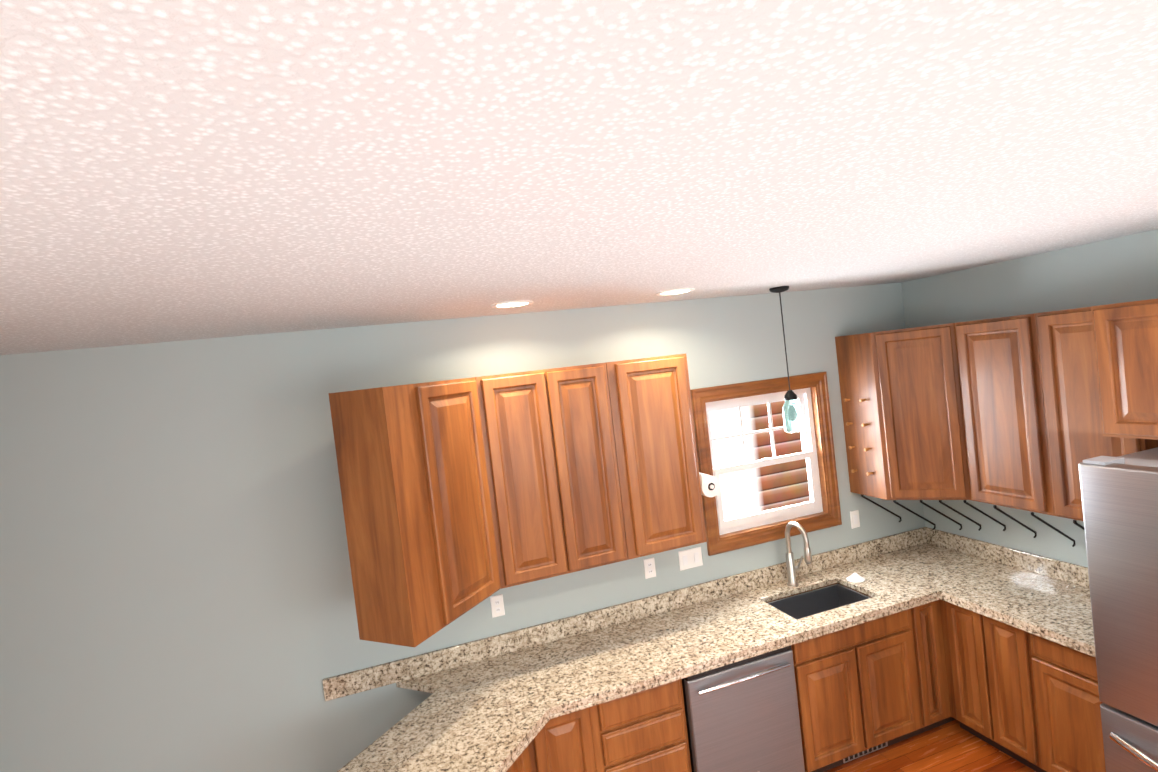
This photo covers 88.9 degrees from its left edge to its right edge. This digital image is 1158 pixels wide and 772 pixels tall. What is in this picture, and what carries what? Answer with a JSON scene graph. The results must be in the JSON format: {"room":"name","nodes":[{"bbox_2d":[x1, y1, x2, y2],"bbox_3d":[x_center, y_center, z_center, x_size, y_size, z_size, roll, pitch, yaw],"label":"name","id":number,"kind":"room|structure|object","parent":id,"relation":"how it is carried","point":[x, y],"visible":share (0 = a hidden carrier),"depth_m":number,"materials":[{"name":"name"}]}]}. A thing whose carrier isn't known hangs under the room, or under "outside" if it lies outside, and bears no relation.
{"room":"kitchen","nodes":[
{"label":"kitchen","id":0,"kind":"room"},
{"bbox_2d":[0,283,924,771],"bbox_3d":[1.666,-0.585,3.956,9.450,5.200,0.140,-7,2,-18],"label":"wall","id":1,"kind":"structure","parent":0,"point":[176,589],"depth_m":2.79,"materials":[{"name":"grey paint"}]},
{"bbox_2d":[328,375,519,647],"bbox_3d":[-0.708,0.508,2.647,0.637,1.035,0.636,-7,2,-18],"label":"upper cabinet","id":2,"kind":"object","parent":1,"relation":"attached to","point":[460,497],"depth_m":2.44,"materials":[{"name":"brown wood"}]},
{"bbox_2d":[490,594,504,617],"bbox_3d":[-0.438,1.181,3.165,0.070,0.115,0.008,-7,2,-18],"label":"electrical outlet plate","id":3,"kind":"object","parent":1,"relation":"attached to","point":[497,605],"depth_m":3.16,"materials":[{"name":"white plastic"}]},
{"bbox_2d":[496,369,571,583],"bbox_3d":[-0.322,0.452,3.038,0.345,1.035,0.330,-7,2,-18],"label":"upper cabinet","id":4,"kind":"object","parent":1,"relation":"attached to","point":[527,415],"depth_m":2.90,"materials":[{"name":"brown wood"}]},
{"bbox_2d":[548,362,635,571],"bbox_3d":[0.003,0.411,3.146,0.345,1.035,0.330,-7,2,-18],"label":"upper cabinet","id":5,"kind":"object","parent":1,"relation":"attached to","point":[590,440],"depth_m":3.00,"materials":[{"name":"brown wood"}]},
{"bbox_2d":[643,557,655,578],"bbox_3d":[0.415,1.065,3.449,0.070,0.115,0.008,-7,2,-18],"label":"electrical outlet plate","id":6,"kind":"object","parent":1,"relation":"attached to","point":[649,564],"depth_m":3.45,"materials":[{"name":"white plastic"}]},
{"bbox_2d":[612,353,706,557],"bbox_3d":[0.380,0.365,3.272,0.455,1.035,0.330,-7,2,-18],"label":"upper cabinet","id":7,"kind":"object","parent":1,"relation":"attached to","point":[653,394],"depth_m":3.12,"materials":[{"name":"brown wood"}]},
{"bbox_2d":[678,547,702,570],"bbox_3d":[0.670,1.034,3.533,0.155,0.115,0.008,-7,2,-18],"label":"switch plate","id":8,"kind":"object","parent":1,"relation":"attached to","point":[690,558],"depth_m":3.53,"materials":[{"name":"white plastic"}]},
{"bbox_2d":[699,472,720,496],"bbox_3d":[0.693,0.560,3.400,0.120,0.120,0.284,-7,2,-18],"label":"paper towel holder","id":9,"kind":"object","parent":1,"relation":"attached to","point":[710,486],"visible":0.62,"depth_m":3.27,"materials":[{"name":"white"}]},
{"bbox_2d":[690,372,841,555],"bbox_3d":[1.182,0.466,3.757,0.997,1.011,0.126,-7,2,-18],"label":"window","id":10,"kind":"structure","parent":1,"relation":"in","point":[830,514],"depth_m":3.76,"materials":[{"name":"brown wood"}]},
{"bbox_2d":[850,510,859,528],"bbox_3d":[1.838,0.886,3.922,0.070,0.115,0.008,-7,2,-18],"label":"switch plate","id":11,"kind":"object","parent":1,"relation":"attached to","point":[854,515],"depth_m":3.92,"materials":[{"name":"white plastic"}]},
{"bbox_2d":[835,323,969,499],"bbox_3d":[2.107,0.155,3.700,0.648,1.035,0.608,-7,2,-18],"label":"upper cabinet","id":12,"kind":"object","parent":1,"relation":"attached to","point":[902,413],"visible":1,"depth_m":3.54,"materials":[{"name":"brown wood"}]},
{"bbox_2d":[861,494,1083,546],"bbox_3d":[2.327,0.786,3.329,0.587,0.242,1.291,-7,2,-18],"label":"stemware rack","id":13,"kind":"object","parent":12,"relation":"hanging from","point":[995,520],"visible":0.79,"depth_m":3.53,"materials":[{"name":"black metal"}]},
{"bbox_2d":[0,0,1157,354],"bbox_3d":[1.180,-0.537,0.507,6.360,0.100,6.700,-7,2,-18],"label":"ceiling","id":14,"kind":"structure","parent":0,"point":[176,170],"depth_m":0.92,"materials":[{"name":"white paint"}]},
{"bbox_2d":[491,300,533,307],"bbox_3d":[-0.311,-0.380,2.751,0.199,0.006,0.199,-6,2,27],"label":"recessed light","id":15,"kind":"object","parent":14,"relation":"in","point":[528,302],"depth_m":2.73,"materials":[{"name":"white plastic"}]},
{"bbox_2d":[656,288,694,295],"bbox_3d":[0.492,-0.480,3.012,0.199,0.006,0.199,-6,2,27],"label":"recessed light","id":16,"kind":"object","parent":14,"relation":"in","point":[676,291],"depth_m":2.99,"materials":[{"name":"white plastic"}]},
{"bbox_2d":[769,286,802,432],"bbox_3d":[1.206,-0.151,3.426,0.110,0.844,0.110,-7,2,-18],"label":"pendant light","id":17,"kind":"object","parent":14,"relation":"hanging from","point":[792,415],"visible":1,"depth_m":3.40,"materials":[{"name":"black metal"}]},
{"bbox_2d":[825,720,1035,771],"bbox_3d":[2.947,2.003,1.073,9.450,0.060,6.700,-7,2,-18],"label":"floor","id":18,"kind":"structure","parent":0,"point":[953,746],"depth_m":3.22,"materials":[{"name":"brown wood"}]},
{"bbox_2d":[337,582,955,771],"bbox_3d":[0.818,1.747,3.045,3.862,0.815,1.016,-7,2,-18],"label":"base cabinet","id":19,"kind":"object","parent":18,"relation":"on","point":[866,688],"depth_m":3.12,"materials":[{"name":"brown wood"}]},
{"bbox_2d":[322,527,1095,771],"bbox_3d":[0.819,1.280,2.812,3.899,0.155,1.467,-7,2,-18],"label":"countertop","id":20,"kind":"structure","parent":19,"relation":"on","point":[496,703],"depth_m":3.08,"materials":[{"name":"beige stone"}]},
{"bbox_2d":[785,521,811,585],"bbox_3d":[1.341,1.018,3.567,0.109,0.410,0.225,-7,2,-18],"label":"pull-down faucet","id":21,"kind":"object","parent":20,"relation":"on","point":[792,568],"visible":1,"depth_m":3.62,"materials":[{"name":"silver metal"}]},
{"bbox_2d":[768,584,870,618],"bbox_3d":[1.405,1.362,3.427,0.560,0.208,0.320,-7,2,-18],"label":"undermount sink","id":22,"kind":"object","parent":20,"relation":"in","point":[813,602],"visible":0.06,"depth_m":3.58,"materials":[{"name":"black metal"}]},
{"bbox_2d":[846,573,864,582],"bbox_3d":[1.688,1.163,3.602,0.102,0.042,0.104,-7,2,-18],"label":"soap dish","id":23,"kind":"object","parent":20,"relation":"on","point":[854,578],"visible":1,"depth_m":3.58,"materials":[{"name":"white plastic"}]},
{"bbox_2d":[682,645,804,771],"bbox_3d":[0.764,1.751,3.186,0.607,0.802,0.658,-7,2,-18],"label":"dishwasher","id":24,"kind":"object","parent":18,"relation":"on","point":[742,715],"visible":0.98,"depth_m":2.92,"materials":[{"name":"silver metal"}]},
{"bbox_2d":[940,599,1105,771],"bbox_3d":[2.517,1.552,3.068,0.600,0.815,0.886,-7,2,-18],"label":"base cabinet","id":25,"kind":"object","parent":18,"relation":"on","point":[1031,700],"depth_m":2.97,"materials":[{"name":"brown wood"}]},
{"bbox_2d":[1079,447,1157,771],"bbox_3d":[2.612,1.117,2.151,0.828,1.712,0.893,-7,2,-18],"label":"refrigerator","id":26,"kind":"object","parent":18,"relation":"on","point":[1119,495],"visible":1,"depth_m":2.35,"materials":[{"name":"grey metal"}]},
{"bbox_2d":[901,229,1157,566],"bbox_3d":[2.812,0.592,2.976,0.120,2.660,2.425,-7,2,-18],"label":"wall","id":27,"kind":"structure","parent":0,"point":[1123,269],"depth_m":3.33,"materials":[{"name":"grey paint"}]},
{"bbox_2d":[954,307,1157,520],"bbox_3d":[2.488,0.131,3.054,0.330,1.035,0.856,-7,2,-18],"label":"upper cabinet","id":28,"kind":"object","parent":27,"relation":"attached to","point":[1031,413],"visible":0.75,"depth_m":3.02,"materials":[{"name":"brown wood"}]},
{"bbox_2d":[1091,298,1157,439],"bbox_3d":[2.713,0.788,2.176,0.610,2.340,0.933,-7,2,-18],"label":"upper cabinet","id":29,"kind":"object","parent":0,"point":[1126,342],"visible":1,"depth_m":2.38,"materials":[{"name":"brown wood"}]},
{"label":"outside","id":30,"kind":"structure","parent":0,"visible":0},
{"bbox_2d":[709,401,809,519],"bbox_3d":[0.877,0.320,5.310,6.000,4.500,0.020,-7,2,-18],"label":"window glass","id":31,"kind":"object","parent":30,"point":[754,490],"depth_m":5.56,"materials":[{"name":"clear glass"}]}
]}

